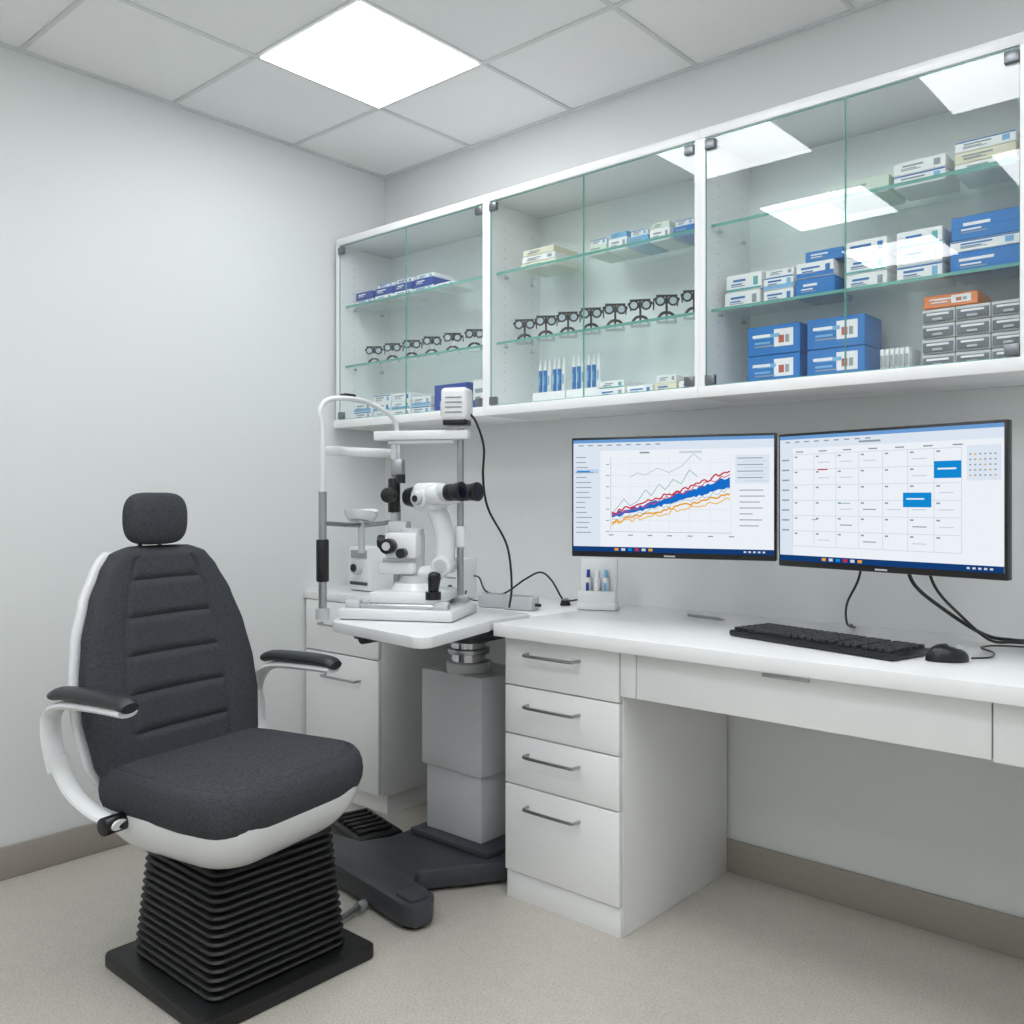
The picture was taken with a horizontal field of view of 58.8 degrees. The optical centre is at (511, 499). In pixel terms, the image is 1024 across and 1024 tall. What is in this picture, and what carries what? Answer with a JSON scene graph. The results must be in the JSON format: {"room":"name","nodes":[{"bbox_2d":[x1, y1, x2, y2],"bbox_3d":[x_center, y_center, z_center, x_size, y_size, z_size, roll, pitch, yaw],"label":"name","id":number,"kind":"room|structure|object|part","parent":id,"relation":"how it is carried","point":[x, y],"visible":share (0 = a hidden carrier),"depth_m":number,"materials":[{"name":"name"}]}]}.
{"room":"examination room","nodes":[
{"label":"examination room","id":0,"kind":"room"},
{"bbox_2d":[0,46,384,846],"bbox_3d":[-1.789,-0.160,2.432,0.100,2.560,3.900,0,0,41],"label":"wall","id":1,"kind":"structure","parent":0,"point":[168,272],"depth_m":3.02,"materials":[{"name":"white paint"}]},
{"bbox_2d":[0,822,128,880],"bbox_3d":[-1.747,1.071,2.395,0.012,0.098,3.700,0,0,41],"label":"baseboard","id":2,"kind":"structure","parent":1,"relation":"attached to","point":[31,855],"depth_m":2.78,"materials":[{"name":"beige plastic"}]},
{"bbox_2d":[0,0,889,178],"bbox_3d":[-0.286,-1.389,1.112,3.900,0.102,3.700,0,0,41],"label":"ceiling","id":3,"kind":"structure","parent":0,"point":[540,61],"depth_m":2.71,"materials":[{"name":"tile"}]},
{"bbox_2d":[260,1,478,107],"bbox_3d":[-0.432,-1.340,2.767,0.467,0.007,0.467,0,0,41],"label":"ceiling light panel","id":4,"kind":"object","parent":3,"relation":"in","point":[361,52],"depth_m":2.74,"materials":[{"name":"white plastic"}]},
{"bbox_2d":[0,801,1023,1023],"bbox_3d":[-0.286,1.170,1.112,4.100,0.100,3.900,0,0,41],"label":"floor","id":5,"kind":"structure","parent":0,"point":[738,949],"depth_m":2.17,"materials":[{"name":"plastic"}]},
{"bbox_2d":[40,492,373,1023],"bbox_3d":[-0.709,0.550,2.208,0.636,1.139,0.679,0,0,30],"label":"chair","id":6,"kind":"object","parent":5,"relation":"on","point":[232,814],"visible":1,"depth_m":2.11,"materials":[{"name":"black fabric"}]},
{"bbox_3d":[-0.921,0.572,2.005,0.291,0.316,0.089,0,0,30],"label":"armrest","id":7,"kind":"part","parent":6,"relation":"part of","materials":[{"name":"white plastic"}]},
{"bbox_2d":[122,492,187,544],"bbox_3d":[-0.915,0.047,2.330,0.076,0.132,0.176,0,0,30],"label":"cushion","id":8,"kind":"object","parent":6,"relation":"on","point":[148,518],"depth_m":2.29,"materials":[{"name":"grey fabric"}]},
{"bbox_2d":[79,544,257,778],"bbox_3d":[-0.880,0.399,2.310,0.191,0.563,0.516,0,0,30],"label":"backrest cushion","id":9,"kind":"object","parent":6,"relation":"on","point":[161,627],"depth_m":2.26,"materials":[{"name":"grey fabric"}]},
{"bbox_2d":[98,728,362,839],"bbox_3d":[-0.669,0.665,2.187,0.476,0.118,0.521,0,0,30],"label":"seat cushion","id":10,"kind":"object","parent":6,"relation":"on","point":[214,783],"depth_m":2.04,"materials":[{"name":"grey fabric"}]},
{"bbox_3d":[-0.658,1.103,2.204,0.464,0.034,0.464,0,0,41],"label":"plate","id":11,"kind":"part","parent":6,"relation":"part of","materials":[{"name":"black metal"}]},
{"bbox_3d":[-0.607,0.572,2.480,0.312,0.316,0.089,0,0,30],"label":"armrest","id":12,"kind":"part","parent":6,"relation":"part of","materials":[{"name":"white plastic"}]},
{"bbox_2d":[341,898,369,922],"bbox_3d":[-0.431,1.098,2.414,0.027,0.028,0.150,0,0,30],"label":"rod","id":13,"kind":"object","parent":5,"relation":"on","point":[363,904],"visible":0.83,"depth_m":2.43,"materials":[{"name":"metal"}]},
{"bbox_2d":[329,808,401,840],"bbox_3d":[-0.492,1.085,2.983,0.170,0.071,0.270,0,0,-34],"label":"foot pedal","id":14,"kind":"object","parent":5,"relation":"on","point":[363,824],"visible":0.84,"depth_m":2.94,"materials":[{"name":"black plastic"}]},
{"bbox_2d":[331,607,528,929],"bbox_3d":[-0.280,0.729,2.734,0.767,0.783,0.695,0,0,41],"label":"table","id":15,"kind":"object","parent":5,"relation":"on","point":[462,840],"visible":0.78,"depth_m":2.72,"materials":[{"name":"white plastic"}]},
{"bbox_2d":[315,387,512,622],"bbox_3d":[-0.277,0.007,2.655,0.501,0.659,0.326,0,0,13],"label":"microscope","id":16,"kind":"object","parent":15,"relation":"on","point":[416,594],"visible":1,"depth_m":2.59,"materials":[{"name":"white plastic"}]},
{"bbox_2d":[304,586,577,813],"bbox_3d":[-0.232,0.733,3.233,1.178,0.775,0.439,0,0,41],"label":"base cabinet","id":17,"kind":"object","parent":5,"relation":"on","point":[373,702],"visible":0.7,"depth_m":3.29,"materials":[{"name":"white laminate"}]},
{"bbox_3d":[-0.634,0.471,3.327,0.422,0.186,0.049,0,0,41],"label":"drawer","id":18,"kind":"part","parent":17,"relation":"part of","materials":[{"name":"white laminate"}]},
{"bbox_3d":[-0.634,0.804,3.327,0.422,0.471,0.049,0,0,41],"label":"cabinet door","id":19,"kind":"part","parent":17,"relation":"part of","materials":[{"name":"white laminate"}]},
{"bbox_2d":[304,586,577,617],"bbox_3d":[-0.222,0.360,3.245,1.178,0.030,0.409,0,0,41],"label":"countertop","id":20,"kind":"structure","parent":17,"relation":"on","point":[549,606],"depth_m":3.23,"materials":[{"name":"white laminate"}]},
{"bbox_2d":[350,545,392,591],"bbox_3d":[-0.559,0.259,3.475,0.160,0.170,0.150,0,0,41],"label":"meter","id":21,"kind":"object","parent":20,"relation":"on","point":[365,575],"visible":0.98,"depth_m":3.41,"materials":[{"name":"white plastic"}]},
{"bbox_2d":[443,557,476,597],"bbox_3d":[-0.185,0.273,3.188,0.085,0.142,0.097,0,0,41],"label":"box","id":22,"kind":"object","parent":20,"relation":"on","point":[470,563],"depth_m":3.17,"materials":[{"name":"white plastic"}]},
{"bbox_2d":[478,593,509,607],"bbox_3d":[-0.051,0.323,2.915,0.121,0.043,0.075,0,0,41],"label":"power adapter","id":23,"kind":"object","parent":20,"relation":"on","point":[490,600],"depth_m":2.90,"materials":[{"name":"white plastic"}]},
{"bbox_2d":[465,571,577,601],"bbox_3d":[0.004,0.288,3.023,0.393,0.102,0.196,0,0,19],"label":"cable","id":24,"kind":"object","parent":20,"relation":"on","point":[531,575],"visible":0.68,"depth_m":3.03,"materials":[{"name":"black rubber"}]},
{"bbox_2d":[504,595,540,610],"bbox_3d":[0.038,0.323,2.846,0.118,0.043,0.055,0,0,30],"label":"power adapter","id":25,"kind":"object","parent":20,"relation":"on","point":[518,602],"visible":0.98,"depth_m":2.83,"materials":[{"name":"grey plastic"}]},
{"bbox_2d":[560,598,570,605],"bbox_3d":[0.175,0.333,2.970,0.036,0.023,0.036,0,0,41],"label":"cable grommet","id":26,"kind":"object","parent":20,"relation":"on","point":[564,602],"visible":1,"depth_m":2.96,"materials":[{"name":"black plastic"}]},
{"bbox_2d":[493,604,1023,938],"bbox_3d":[0.985,0.733,2.044,2.220,0.775,0.619,0,0,41],"label":"office desk","id":27,"kind":"object","parent":5,"relation":"on","point":[616,721],"visible":1,"depth_m":2.36,"materials":[{"name":"white laminate"}]},
{"bbox_3d":[0.122,0.919,2.434,0.388,0.242,0.049,0,0,41],"label":"drawer","id":28,"kind":"part","parent":27,"relation":"part of","materials":[{"name":"white laminate"}]},
{"bbox_3d":[0.122,0.726,2.434,0.388,0.137,0.049,0,0,41],"label":"drawer","id":29,"kind":"part","parent":27,"relation":"part of","materials":[{"name":"white laminate"}]},
{"bbox_3d":[0.122,0.587,2.434,0.388,0.132,0.049,0,0,41],"label":"drawer","id":30,"kind":"part","parent":27,"relation":"part of","materials":[{"name":"white laminate"}]},
{"bbox_3d":[0.122,0.451,2.434,0.388,0.132,0.049,0,0,41],"label":"drawer","id":31,"kind":"part","parent":27,"relation":"part of","materials":[{"name":"white laminate"}]},
{"bbox_2d":[577,558,618,610],"bbox_3d":[0.271,0.264,2.859,0.125,0.160,0.070,0,0,16],"label":"pen holder","id":32,"kind":"object","parent":27,"relation":"on","point":[598,576],"visible":1,"depth_m":2.85,"materials":[{"name":"white plastic"}]},
{"bbox_2d":[687,613,724,619],"bbox_3d":[0.564,0.340,2.636,0.009,0.009,0.138,0,0,-37],"label":"ballpoint pen","id":33,"kind":"object","parent":27,"relation":"on","point":[688,614],"visible":1,"depth_m":2.63,"materials":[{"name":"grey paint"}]},
{"bbox_3d":[0.620,0.444,2.013,0.809,0.111,0.023,0,0,41],"label":"keyboard drawer","id":34,"kind":"part","parent":27,"relation":"part of","materials":[{"name":"white laminate"}]},
{"bbox_2d":[729,623,929,660],"bbox_3d":[0.741,0.332,2.159,0.150,0.024,0.455,0,0,-35],"label":"keyboard","id":35,"kind":"object","parent":27,"relation":"on","point":[870,647],"visible":0.99,"depth_m":2.09,"materials":[{"name":"black plastic"}]},
{"bbox_2d":[845,571,1023,643],"bbox_3d":[1.003,0.231,2.201,0.484,0.224,0.308,0,0,41],"label":"cables","id":36,"kind":"object","parent":27,"relation":"on","point":[1003,640],"visible":0.86,"depth_m":2.14,"materials":[{"name":"black plastic"}]},
{"bbox_2d":[925,643,968,662],"bbox_3d":[0.932,0.326,1.945,0.088,0.037,0.058,0,0,6],"label":"computer mouse","id":37,"kind":"object","parent":27,"relation":"on","point":[943,653],"visible":1,"depth_m":1.93,"materials":[{"name":"black plastic"}]},
{"bbox_2d":[971,645,1023,658],"bbox_3d":[1.165,0.340,2.051,0.393,0.005,0.152,0,0,-10],"label":"cable","id":38,"kind":"object","parent":27,"relation":"on","point":[981,647],"visible":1,"depth_m":2.09,"materials":[{"name":"black plastic"}]},
{"bbox_2d":[385,0,1023,917],"bbox_3d":[0.968,-0.160,2.539,3.900,2.560,0.100,0,0,41],"label":"wall","id":39,"kind":"structure","parent":0,"point":[950,825],"depth_m":2.61,"materials":[{"name":"white paint"}]},
{"bbox_2d":[334,195,537,430],"bbox_3d":[-0.301,-0.650,3.395,0.803,0.740,0.288,0,0,41],"label":"upper cabinet","id":40,"kind":"object","parent":39,"relation":"attached to","point":[450,240],"visible":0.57,"depth_m":3.56,"materials":[{"name":"white laminate"}]},
{"bbox_3d":[-0.529,-0.652,3.427,0.384,0.679,0.003,0,0,41],"label":"glass door","id":41,"kind":"part","parent":40,"relation":"part of","materials":[{"name":"clear glass"}]},
{"bbox_2d":[354,392,434,417],"bbox_3d":[-0.423,-0.358,3.507,0.437,0.092,0.121,0,0,41],"label":"cartons","id":42,"kind":"object","parent":40,"relation":"in","point":[416,402],"visible":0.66,"depth_m":3.43},
{"bbox_2d":[346,276,482,317],"bbox_3d":[-0.291,-0.754,3.407,0.770,0.016,0.231,0,0,41],"label":"glass shelf","id":43,"kind":"object","parent":40,"relation":"attached to","point":[474,300],"depth_m":3.56,"materials":[{"name":"clear glass"}]},
{"bbox_2d":[346,345,482,374],"bbox_3d":[-0.291,-0.520,3.407,0.770,0.016,0.231,0,0,41],"label":"glass shelf","id":44,"kind":"object","parent":40,"relation":"attached to","point":[472,362],"depth_m":3.56,"materials":[{"name":"clear glass"}]},
{"bbox_2d":[356,272,476,310],"bbox_3d":[-0.372,-0.797,3.449,0.545,0.069,0.121,0,0,41],"label":"boxes","id":45,"kind":"object","parent":40,"relation":"on","point":[433,279],"visible":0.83,"depth_m":3.40},
{"bbox_2d":[365,329,482,366],"bbox_3d":[-0.340,-0.569,3.438,0.639,0.079,0.089,0,0,41],"label":"frames","id":46,"kind":"object","parent":40,"relation":"on","point":[469,333],"visible":0.92,"depth_m":3.38,"materials":[{"name":"black plastic"}]},
{"bbox_3d":[-0.240,-0.652,3.173,0.384,0.679,0.003,0,0,41],"label":"glass door","id":47,"kind":"part","parent":40,"relation":"part of","materials":[{"name":"clear glass"}]},
{"bbox_2d":[435,379,482,410],"bbox_3d":[-0.146,-0.367,3.264,0.270,0.111,0.111,0,0,41],"label":"box","id":48,"kind":"object","parent":40,"relation":"in","point":[476,386],"visible":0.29,"depth_m":3.21,"materials":[{"name":"blue cardboard"}]},
{"bbox_2d":[484,130,743,420],"bbox_3d":[0.302,-0.650,2.864,0.803,0.740,0.288,0,0,41],"label":"upper cabinet","id":49,"kind":"object","parent":39,"relation":"attached to","point":[640,188],"visible":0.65,"depth_m":2.97,"materials":[{"name":"white laminate"}]},
{"bbox_3d":[0.074,-0.652,2.897,0.384,0.679,0.003,0,0,41],"label":"glass door","id":50,"kind":"part","parent":49,"relation":"part of","materials":[{"name":"clear glass"}]},
{"bbox_2d":[521,244,579,277],"bbox_3d":[0.128,-0.795,3.023,0.150,0.064,0.131,0,0,41],"label":"cartons","id":51,"kind":"object","parent":49,"relation":"on","point":[551,252],"visible":0.84,"depth_m":2.99},
{"bbox_2d":[533,353,600,400],"bbox_3d":[0.180,-0.389,2.953,0.270,0.154,0.032,0,0,41],"label":"packs","id":52,"kind":"object","parent":49,"relation":"in","point":[543,394],"visible":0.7,"depth_m":2.95},
{"bbox_2d":[497,228,694,286],"bbox_3d":[0.313,-0.754,2.877,0.770,0.016,0.231,0,0,41],"label":"glass shelf","id":53,"kind":"object","parent":49,"relation":"attached to","point":[683,258],"depth_m":2.99,"materials":[{"name":"clear glass"}]},
{"bbox_2d":[497,312,694,353],"bbox_3d":[0.313,-0.520,2.877,0.770,0.016,0.231,0,0,41],"label":"glass shelf","id":54,"kind":"object","parent":49,"relation":"attached to","point":[682,333],"depth_m":2.98,"materials":[{"name":"clear glass"}]},
{"bbox_2d":[513,290,694,344],"bbox_3d":[0.290,-0.571,2.887,0.746,0.084,0.090,0,0,41],"label":"frames","id":55,"kind":"object","parent":49,"relation":"on","point":[687,295],"visible":0.87,"depth_m":2.84,"materials":[{"name":"black plastic"}]},
{"bbox_3d":[0.364,-0.652,2.643,0.384,0.679,0.003,0,0,41],"label":"glass door","id":56,"kind":"part","parent":49,"relation":"part of","materials":[{"name":"clear glass"}]},
{"bbox_2d":[589,217,694,263],"bbox_3d":[0.419,-0.792,2.767,0.373,0.058,0.121,0,0,41],"label":"cartons","id":57,"kind":"object","parent":49,"relation":"on","point":[682,241],"visible":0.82,"depth_m":2.74},
{"bbox_2d":[598,374,691,394],"bbox_3d":[0.444,-0.340,2.746,0.370,0.056,0.121,0,0,41],"label":"cartons","id":58,"kind":"object","parent":49,"relation":"in","point":[674,380],"visible":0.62,"depth_m":2.73},
{"bbox_2d":[572,433,776,560],"bbox_3d":[0.496,-0.008,2.607,0.554,0.330,0.390,0,0,23],"label":"computer monitor","id":59,"kind":"object","parent":39,"relation":"attached to","point":[706,496],"visible":1,"depth_m":2.42,"materials":[{"name":"black plastic"}]},
{"bbox_2d":[698,31,1023,405],"bbox_3d":[0.906,-0.650,2.334,0.803,0.740,0.288,0,0,41],"label":"upper cabinet","id":60,"kind":"object","parent":39,"relation":"attached to","point":[766,176],"visible":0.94,"depth_m":2.41,"materials":[{"name":"white laminate"}]},
{"bbox_3d":[0.678,-0.652,2.366,0.384,0.679,0.003,0,0,41],"label":"glass door","id":61,"kind":"part","parent":60,"relation":"part of","materials":[{"name":"clear glass"}]},
{"bbox_2d":[748,313,881,380],"bbox_3d":[0.804,-0.391,2.429,0.320,0.159,0.122,0,0,41],"label":"boxes","id":62,"kind":"object","parent":60,"relation":"in","point":[816,347],"visible":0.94,"depth_m":2.36},
{"bbox_2d":[711,156,1018,244],"bbox_3d":[0.916,-0.754,2.346,0.770,0.016,0.231,0,0,41],"label":"glass shelf","id":63,"kind":"object","parent":60,"relation":"attached to","point":[1005,193],"depth_m":2.41,"materials":[{"name":"clear glass"}]},
{"bbox_2d":[711,262,1018,324],"bbox_3d":[0.916,-0.520,2.346,0.770,0.016,0.231,0,0,41],"label":"glass shelf","id":64,"kind":"object","parent":60,"relation":"attached to","point":[1006,288],"depth_m":2.42,"materials":[{"name":"clear glass"}]},
{"bbox_2d":[725,206,1018,316],"bbox_3d":[0.907,-0.597,2.332,0.738,0.136,0.131,0,0,41],"label":"cartons","id":65,"kind":"object","parent":60,"relation":"on","point":[991,238],"visible":0.96,"depth_m":2.25},
{"bbox_2d":[880,347,919,368],"bbox_3d":[0.970,-0.343,2.269,0.068,0.062,0.092,0,0,41],"label":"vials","id":66,"kind":"object","parent":60,"relation":"in","point":[907,356],"visible":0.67,"depth_m":2.24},
{"bbox_2d":[829,129,1018,214],"bbox_3d":[1.019,-0.802,2.241,0.430,0.078,0.131,0,0,41],"label":"cartons","id":67,"kind":"object","parent":60,"relation":"on","point":[1004,145],"visible":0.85,"depth_m":2.19},
{"bbox_3d":[0.967,-0.652,2.112,0.384,0.679,0.003,0,0,41],"label":"glass door","id":68,"kind":"part","parent":60,"relation":"part of","materials":[{"name":"clear glass"}]},
{"bbox_2d":[922,298,1018,364],"bbox_3d":[1.110,-0.384,2.154,0.226,0.142,0.140,0,0,41],"label":"drawer organizer","id":69,"kind":"object","parent":60,"relation":"in","point":[980,331],"visible":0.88,"depth_m":2.11,"materials":[{"name":"grey plastic"}]},
{"bbox_2d":[924,290,990,309],"bbox_3d":[1.075,-0.473,2.191,0.120,0.031,0.122,0,0,41],"label":"carton","id":70,"kind":"object","parent":69,"relation":"on","point":[975,296],"visible":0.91,"depth_m":2.14,"materials":[{"name":"orange cardboard"}]},
{"bbox_2d":[727,838,1023,958],"bbox_3d":[0.935,1.071,2.493,3.888,0.098,0.012,0,0,41],"label":"baseboard","id":71,"kind":"structure","parent":39,"relation":"attached to","point":[984,927],"depth_m":2.43,"materials":[{"name":"beige plastic"}]},
{"bbox_2d":[779,419,1011,580],"bbox_3d":[0.993,0.000,2.184,0.396,0.330,0.552,0,0,-38],"label":"computer monitor","id":72,"kind":"object","parent":39,"relation":"attached to","point":[928,499],"visible":1,"depth_m":2.02,"materials":[{"name":"black plastic"}]}
]}

